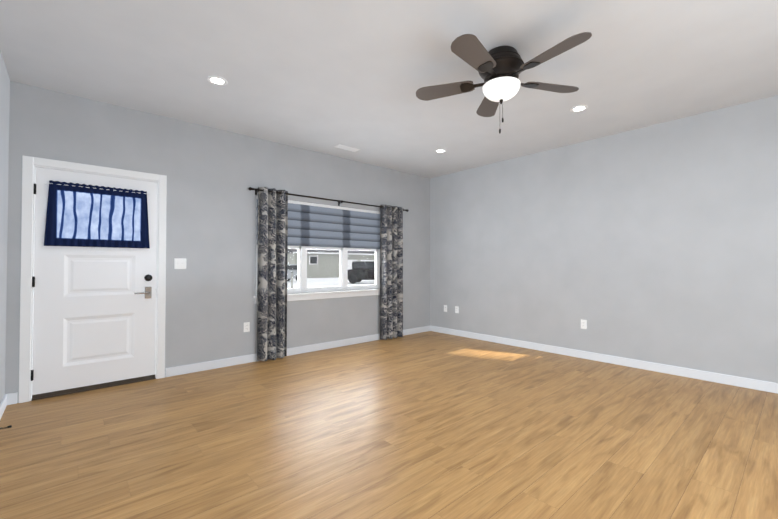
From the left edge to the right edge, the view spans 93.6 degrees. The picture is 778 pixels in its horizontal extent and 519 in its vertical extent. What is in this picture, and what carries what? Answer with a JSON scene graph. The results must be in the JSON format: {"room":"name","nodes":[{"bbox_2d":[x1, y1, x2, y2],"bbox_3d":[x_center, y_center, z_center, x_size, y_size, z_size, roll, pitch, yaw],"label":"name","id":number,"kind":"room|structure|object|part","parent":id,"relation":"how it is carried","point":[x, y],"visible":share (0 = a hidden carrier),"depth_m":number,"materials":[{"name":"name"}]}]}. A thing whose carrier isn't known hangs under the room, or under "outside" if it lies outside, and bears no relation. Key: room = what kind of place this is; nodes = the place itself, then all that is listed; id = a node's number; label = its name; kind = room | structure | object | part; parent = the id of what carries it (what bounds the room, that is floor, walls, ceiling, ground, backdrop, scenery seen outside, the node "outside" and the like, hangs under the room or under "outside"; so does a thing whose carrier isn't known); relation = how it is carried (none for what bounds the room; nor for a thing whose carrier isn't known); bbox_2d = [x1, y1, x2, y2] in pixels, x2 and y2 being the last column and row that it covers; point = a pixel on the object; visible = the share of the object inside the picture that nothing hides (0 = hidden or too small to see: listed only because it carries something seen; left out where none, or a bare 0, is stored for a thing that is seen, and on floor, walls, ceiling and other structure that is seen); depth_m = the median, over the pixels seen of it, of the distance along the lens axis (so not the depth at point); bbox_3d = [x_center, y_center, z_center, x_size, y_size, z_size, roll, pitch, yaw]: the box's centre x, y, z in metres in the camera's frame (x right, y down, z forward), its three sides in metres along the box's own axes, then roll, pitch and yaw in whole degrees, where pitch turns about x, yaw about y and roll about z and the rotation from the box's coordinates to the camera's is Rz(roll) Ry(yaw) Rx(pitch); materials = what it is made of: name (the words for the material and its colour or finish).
{"room":"living room","nodes":[
{"label":"living room","id":0,"kind":"room"},
{"bbox_2d":[0,50,9,402],"bbox_3d":[-1.232,-0.185,0.718,0.140,2.740,6.450,1,-1,-41],"label":"wall","id":1,"kind":"structure","parent":0,"point":[4,115],"depth_m":2.90,"materials":[{"name":"paint"}]},
{"bbox_2d":[0,394,6,419],"bbox_3d":[-1.169,1.138,0.743,0.014,0.095,6.156,1,-1,-41],"label":"baseboard","id":2,"kind":"structure","parent":1,"relation":"attached to","point":[3,404],"depth_m":2.89,"materials":[{"name":"white wood"}]},
{"bbox_2d":[5,81,429,402],"bbox_3d":[-1.285,-0.120,4.875,5.275,2.740,0.140,1,-1,-41],"label":"wall","id":3,"kind":"structure","parent":0,"point":[210,304],"depth_m":4.15,"materials":[{"name":"paint"}]},
{"bbox_2d":[7,392,16,404],"bbox_3d":[-3.185,1.174,3.078,0.075,0.095,0.014,1,-1,-41],"label":"baseboard","id":4,"kind":"structure","parent":3,"relation":"attached to","point":[11,398],"depth_m":3.08,"materials":[{"name":"white"}]},
{"bbox_2d":[32,168,35,369],"bbox_3d":[-3.141,0.205,3.239,0.012,2.039,0.035,1,-1,-41],"label":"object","id":5,"kind":"object","parent":3,"relation":"attached to","point":[34,247],"visible":0.07,"depth_m":3.23,"materials":[{"name":"white"}]},
{"bbox_2d":[19,155,166,402],"bbox_3d":[-2.793,0.170,3.530,1.074,2.117,0.158,1,-1,-41],"label":"door frame","id":6,"kind":"structure","parent":3,"relation":"attached to","point":[26,281],"depth_m":3.19,"materials":[{"name":"white"}]},
{"bbox_3d":[-2.747,-0.855,3.494,0.938,0.068,0.018,1,-1,-41],"label":"door trim","id":7,"kind":"part","parent":6,"relation":"part of","materials":[{"name":"white wood"}]},
{"bbox_3d":[-2.799,-0.818,3.552,0.918,0.016,0.140,1,-1,-41],"label":"door jamb","id":8,"kind":"part","parent":6,"relation":"part of","materials":[{"name":"white wood"}]},
{"bbox_2d":[32,167,156,394],"bbox_3d":[-2.751,0.203,3.482,0.910,2.019,0.104,1,-1,-41],"label":"door","id":9,"kind":"structure","parent":3,"relation":"in","point":[89,179],"depth_m":3.42,"materials":[{"name":"white"}]},
{"bbox_3d":[-3.065,-0.493,3.255,0.125,0.635,0.045,1,-1,-41],"label":"door stile","id":10,"kind":"part","parent":9,"relation":"part of","materials":[{"name":"white wood"}]},
{"bbox_2d":[32,375,154,398],"bbox_3d":[-2.754,1.198,3.470,0.910,0.033,0.004,1,-1,-41],"label":"door sweep","id":11,"kind":"object","parent":9,"relation":"attached to","point":[89,387],"depth_m":3.43,"materials":[{"name":"grey rubber"}]},
{"bbox_3d":[-2.765,0.439,3.505,0.535,0.190,0.045,1,-1,-41],"label":"door lock rail","id":12,"kind":"part","parent":9,"relation":"part of","materials":[{"name":"white wood"}]},
{"bbox_3d":[-2.770,-0.734,3.518,0.660,0.145,0.045,1,-1,-41],"label":"rail","id":13,"kind":"part","parent":9,"relation":"part of","materials":[{"name":"white wood"}]},
{"bbox_2d":[63,313,134,366],"bbox_3d":[-2.753,0.753,3.487,0.535,0.440,0.011,1,-1,-41],"label":"panel molding","id":14,"kind":"structure","parent":9,"relation":"attached to","point":[66,337],"depth_m":3.46,"materials":[{"name":"white wood"}]},
{"bbox_2d":[64,255,134,296],"bbox_3d":[-2.753,0.151,3.497,0.535,0.385,0.011,1,-1,-41],"label":"panel molding","id":15,"kind":"structure","parent":9,"relation":"attached to","point":[67,270],"depth_m":3.47,"materials":[{"name":"white"}]},
{"bbox_2d":[144,274,151,280],"bbox_3d":[-2.457,0.187,3.731,0.068,0.068,0.028,1,-1,-41],"label":"deadbolt","id":16,"kind":"object","parent":9,"relation":"attached to","point":[146,276],"depth_m":3.72,"materials":[{"name":"black metal"}]},
{"bbox_2d":[145,287,151,297],"bbox_3d":[-2.463,0.337,3.735,0.060,0.120,0.010,1,-1,-41],"label":"rose","id":17,"kind":"object","parent":9,"relation":"attached to","point":[147,289],"visible":0.94,"depth_m":3.73,"materials":[{"name":"silver metal"}]},
{"bbox_3d":[-2.476,-0.485,3.774,0.125,0.635,0.045,1,-1,-41],"label":"door stile","id":18,"kind":"part","parent":9,"relation":"part of","materials":[{"name":"white wood"}]},
{"bbox_2d":[174,258,185,268],"bbox_3d":[-2.241,0.045,3.926,0.115,0.115,0.016,1,-1,-41],"label":"switch plate","id":19,"kind":"object","parent":3,"relation":"attached to","point":[179,263],"visible":1,"depth_m":3.92,"materials":[{"name":"white plastic"}]},
{"bbox_2d":[244,322,249,331],"bbox_3d":[-1.710,0.812,4.387,0.072,0.115,0.008,1,-1,-41],"label":"electrical outlet","id":20,"kind":"object","parent":3,"relation":"attached to","point":[246,326],"visible":1,"depth_m":4.39,"materials":[{"name":"white plastic"}]},
{"bbox_2d":[165,325,430,376],"bbox_3d":[-0.797,1.207,5.181,4.110,0.095,0.014,1,-1,-41],"label":"baseboard","id":21,"kind":"structure","parent":3,"relation":"attached to","point":[195,367],"depth_m":4.69,"materials":[{"name":"white wood"}]},
{"bbox_2d":[253,289,379,297],"bbox_3d":[-0.878,0.468,5.144,2.085,0.028,0.090,1,-1,-41],"label":"stool","id":22,"kind":"object","parent":3,"relation":"on","point":[327,292],"visible":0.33,"depth_m":5.14,"materials":[{"name":"white"}]},
{"bbox_2d":[255,291,379,303],"bbox_3d":[-0.866,0.515,5.131,2.045,0.067,0.014,1,-1,-41],"label":"apron","id":23,"kind":"object","parent":3,"relation":"attached to","point":[323,296],"visible":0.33,"depth_m":5.15,"materials":[{"name":"white"}]},
{"bbox_2d":[256,200,379,294],"bbox_3d":[-0.928,-0.160,5.211,2.025,1.230,0.078,1,-1,-41],"label":"window unit","id":24,"kind":"structure","parent":3,"relation":"in","point":[343,262],"depth_m":5.29,"materials":[{"name":"white plastic"}]},
{"bbox_3d":[-1.678,-0.170,4.556,0.032,1.230,0.070,1,-1,-41],"label":"frame","id":25,"kind":"part","parent":24,"relation":"part of","materials":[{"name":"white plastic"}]},
{"bbox_3d":[-1.437,-0.167,4.768,0.611,0.040,0.046,1,-1,-41],"label":"sash","id":26,"kind":"part","parent":24,"relation":"part of","materials":[{"name":"white plastic"}]},
{"bbox_3d":[-1.442,-0.167,4.774,0.559,1.098,0.004,1,-1,-41],"label":"glass","id":27,"kind":"part","parent":24,"relation":"part of","materials":[{"name":"clear glass"}]},
{"bbox_3d":[-1.437,0.399,4.759,0.611,0.034,0.046,1,-1,-41],"label":"sash","id":28,"kind":"part","parent":24,"relation":"part of","materials":[{"name":"white plastic"}]},
{"bbox_3d":[-1.218,-0.164,4.962,0.026,1.098,0.046,1,-1,-41],"label":"sash","id":29,"kind":"part","parent":24,"relation":"part of","materials":[{"name":"white plastic"}]},
{"bbox_3d":[-1.150,-0.163,5.021,0.026,1.098,0.046,1,-1,-41],"label":"sash","id":30,"kind":"part","parent":24,"relation":"part of","materials":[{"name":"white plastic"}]},
{"bbox_2d":[256,196,379,248],"bbox_3d":[-0.886,-0.475,5.169,2.009,0.598,0.037,1,-1,-41],"label":"window blind","id":31,"kind":"object","parent":24,"relation":"attached to","point":[315,225],"visible":0.62,"depth_m":5.21,"materials":[{"name":"grey fabric"}]},
{"bbox_3d":[-0.935,-0.160,5.220,0.559,1.098,0.004,1,-1,-41],"label":"glass","id":32,"kind":"part","parent":24,"relation":"part of","materials":[{"name":"clear glass"}]},
{"bbox_3d":[-0.930,-0.160,5.214,0.611,0.040,0.046,1,-1,-41],"label":"sash","id":33,"kind":"part","parent":24,"relation":"part of","materials":[{"name":"white plastic"}]},
{"bbox_3d":[-0.930,0.406,5.205,0.611,0.034,0.046,1,-1,-41],"label":"sash","id":34,"kind":"part","parent":24,"relation":"part of","materials":[{"name":"white plastic"}]},
{"bbox_3d":[-0.930,0.439,5.205,1.961,0.032,0.070,1,-1,-41],"label":"frame","id":35,"kind":"part","parent":24,"relation":"part of","materials":[{"name":"white plastic"}]},
{"bbox_3d":[-0.711,-0.157,5.407,0.026,1.098,0.046,1,-1,-41],"label":"sash","id":36,"kind":"part","parent":24,"relation":"part of","materials":[{"name":"white plastic"}]},
{"bbox_3d":[-0.643,-0.156,5.467,0.026,1.098,0.046,1,-1,-41],"label":"sash","id":37,"kind":"part","parent":24,"relation":"part of","materials":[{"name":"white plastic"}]},
{"bbox_3d":[-0.428,-0.153,5.666,0.559,1.098,0.004,1,-1,-41],"label":"glass","id":38,"kind":"part","parent":24,"relation":"part of","materials":[{"name":"clear glass"}]},
{"bbox_3d":[-0.424,-0.153,5.660,0.611,0.040,0.046,1,-1,-41],"label":"sash","id":39,"kind":"part","parent":24,"relation":"part of","materials":[{"name":"white plastic"}]},
{"bbox_3d":[-0.424,0.413,5.652,0.611,0.034,0.046,1,-1,-41],"label":"sash","id":40,"kind":"part","parent":24,"relation":"part of","materials":[{"name":"white plastic"}]},
{"bbox_3d":[-0.204,-0.150,5.854,0.026,1.098,0.046,1,-1,-41],"label":"sash","id":41,"kind":"part","parent":24,"relation":"part of","materials":[{"name":"white plastic"}]},
{"bbox_3d":[-0.183,-0.150,5.873,0.032,1.230,0.070,1,-1,-41],"label":"frame","id":42,"kind":"part","parent":24,"relation":"part of","materials":[{"name":"white plastic"}]},
{"bbox_2d":[248,187,408,360],"bbox_3d":[-0.686,0.187,5.215,2.654,2.113,0.133,1,-1,-41],"label":"window curtains","id":43,"kind":"object","parent":3,"relation":"attached to","point":[272,274],"visible":1,"depth_m":4.60,"materials":[{"name":"grey fabric"}]},
{"bbox_3d":[-0.674,-0.830,5.217,2.530,0.022,0.022,1,-1,-41],"label":"rod","id":44,"kind":"part","parent":43,"relation":"part of","materials":[{"name":"brown metal"}]},
{"bbox_2d":[0,331,777,518],"bbox_3d":[0.800,1.263,2.485,5.555,0.100,6.450,1,-1,-41],"label":"floor","id":45,"kind":"structure","parent":0,"point":[430,425],"depth_m":2.42,"materials":[{"name":"brown wood"}]},
{"bbox_2d":[31,377,155,400],"bbox_3d":[-2.798,1.223,3.519,0.918,0.012,0.144,1,-1,-41],"label":"threshold","id":46,"kind":"object","parent":45,"relation":"on","point":[91,389],"visible":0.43,"depth_m":3.42,"materials":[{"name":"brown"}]},
{"bbox_2d":[0,0,777,177],"bbox_3d":[0.800,-1.597,2.530,5.555,0.140,6.450,1,-1,-41],"label":"ceiling","id":47,"kind":"structure","parent":0,"point":[323,76],"depth_m":2.87,"materials":[{"name":"paint"}]},
{"bbox_2d":[207,76,227,85],"bbox_3d":[-1.454,-1.515,3.095,0.160,0.007,0.160,1,-1,-41],"label":"recessed light","id":48,"kind":"object","parent":47,"relation":"in","point":[218,80],"visible":1,"depth_m":3.09,"materials":[{"name":"white"}]},
{"bbox_2d":[435,149,445,152],"bbox_3d":[0.707,-1.485,4.998,0.160,0.007,0.160,1,-1,-41],"label":"recessed light","id":49,"kind":"object","parent":47,"relation":"in","point":[440,150],"visible":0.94,"depth_m":4.99,"materials":[{"name":"white"}]},
{"bbox_2d":[416,32,591,133],"bbox_3d":[0.829,-1.228,2.665,1.248,0.594,1.248,1,-1,-41],"label":"ceiling fan","id":50,"kind":"object","parent":47,"relation":"hanging from","point":[499,69],"visible":1,"depth_m":2.59,"materials":[{"name":"brown wood"}]},
{"bbox_3d":[0.435,-1.324,2.859,0.293,0.038,0.438,1,-1,-41],"label":"blade","id":51,"kind":"part","parent":50,"relation":"part of","materials":[{"name":"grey wood"}]},
{"bbox_3d":[0.564,-1.331,2.372,0.461,0.038,0.196,1,-1,-41],"label":"blade","id":52,"kind":"part","parent":50,"relation":"part of","materials":[{"name":"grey wood"}]},
{"bbox_3d":[0.858,-1.320,3.128,0.379,0.038,0.379,1,-1,-41],"label":"blade","id":53,"kind":"part","parent":50,"relation":"part of","materials":[{"name":"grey wood"}]},
{"bbox_3d":[0.831,-1.234,2.705,0.270,0.104,0.270,1,-1,-41],"label":"lamp shade","id":54,"kind":"part","parent":50,"relation":"part of","materials":[{"name":"white glass"}]},
{"bbox_3d":[1.243,-1.325,2.808,0.438,0.038,0.293,1,-1,-41],"label":"blade","id":55,"kind":"part","parent":50,"relation":"part of","materials":[{"name":"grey wood"}]},
{"bbox_3d":[1.054,-1.332,2.341,0.196,0.038,0.461,1,-1,-41],"label":"blade","id":56,"kind":"part","parent":50,"relation":"part of","materials":[{"name":"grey wood"}]},
{"bbox_2d":[570,105,587,111],"bbox_3d":[1.897,-1.506,3.647,0.160,0.007,0.160,1,-1,-41],"label":"recessed light","id":57,"kind":"object","parent":47,"relation":"in","point":[579,108],"visible":1,"depth_m":3.64,"materials":[{"name":"white"}]},
{"bbox_2d":[430,95,777,382],"bbox_3d":[2.832,-0.129,4.296,0.140,2.740,6.450,1,-1,-41],"label":"wall","id":58,"kind":"structure","parent":0,"point":[656,243],"depth_m":4.22,"materials":[{"name":"paint"}]},
{"bbox_2d":[581,319,586,328],"bbox_3d":[2.453,0.816,4.600,0.008,0.115,0.072,1,-1,-41],"label":"electrical outlet","id":59,"kind":"object","parent":58,"relation":"attached to","point":[583,324],"visible":1,"depth_m":4.60,"materials":[{"name":"white plastic"}]},
{"bbox_2d":[430,326,777,393],"bbox_3d":[2.779,1.192,4.220,0.014,0.095,6.156,1,-1,-41],"label":"baseboard","id":60,"kind":"structure","parent":58,"relation":"attached to","point":[761,385],"depth_m":4.20,"materials":[{"name":"white wood"}]},
{"bbox_3d":[-2.768,0.754,3.504,0.535,0.440,0.034,1,-1,-41],"label":"backing","id":61,"kind":"object","parent":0,"visible":0},
{"bbox_2d":[69,318,128,360],"bbox_3d":[-2.755,0.753,3.489,0.445,0.350,0.006,1,-1,-41],"label":"panel field","id":62,"kind":"object","parent":61,"relation":"attached to","point":[96,338],"visible":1,"depth_m":3.48,"materials":[{"name":"white"}]},
{"bbox_3d":[-2.741,-0.672,3.476,0.784,0.004,0.004,1,-1,-41],"label":"curtain rod","id":63,"kind":"object","parent":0,"visible":0},
{"bbox_2d":[44,180,149,247],"bbox_3d":[-2.739,-0.409,3.474,0.787,0.584,0.032,1,-1,-41],"label":"window curtain","id":64,"kind":"object","parent":63,"relation":"hanging from","point":[84,216],"visible":0.98,"depth_m":3.44,"materials":[{"name":"blue fabric"}]},
{"label":"outside","id":65,"kind":"structure","parent":0,"visible":0},
{"bbox_2d":[287,277,374,287],"bbox_3d":[-45.034,3.181,96.510,220.000,0.200,195.290,1,-1,-41],"label":"snow","id":66,"kind":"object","parent":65,"point":[331,281],"depth_m":33.24,"materials":[{"name":"white snow"}]},
{"bbox_2d":[287,264,297,280],"bbox_3d":[-10.192,1.279,34.268,2.140,1.660,4.700,-1,-1,40],"label":"car","id":67,"kind":"object","parent":66,"relation":"on","point":[293,266],"depth_m":34.32,"materials":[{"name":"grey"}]},
{"bbox_3d":[-10.132,0.760,34.348,1.700,0.420,2.726,-1,-1,40],"label":"glass","id":68,"kind":"part","parent":67,"relation":"part of","materials":[{"name":"grey glass"}]},
{"bbox_2d":[287,249,374,287],"bbox_3d":[-8.247,-0.781,41.304,38.625,6.000,63.660,1,-1,-41],"label":"building","id":69,"kind":"structure","parent":66,"relation":"on","point":[325,273],"depth_m":45.97,"materials":[{"name":"grey"}]},
{"bbox_3d":[-5.296,1.179,48.383,2.800,2.300,0.050,1,-1,-41],"label":"garage row door","id":70,"kind":"part","parent":69,"relation":"part of","materials":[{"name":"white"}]},
{"bbox_2d":[348,261,374,283],"bbox_3d":[-1.624,1.123,31.955,4.300,1.900,2.140,0,-1,7],"label":"car","id":71,"kind":"object","parent":66,"relation":"on","point":[362,270],"depth_m":31.13,"materials":[{"name":"black"}]},
{"bbox_3d":[-1.710,0.523,31.975,2.494,0.500,1.700,0,-1,7],"label":"glass","id":72,"kind":"part","parent":71,"relation":"part of","materials":[{"name":"grey glass"}]}
]}

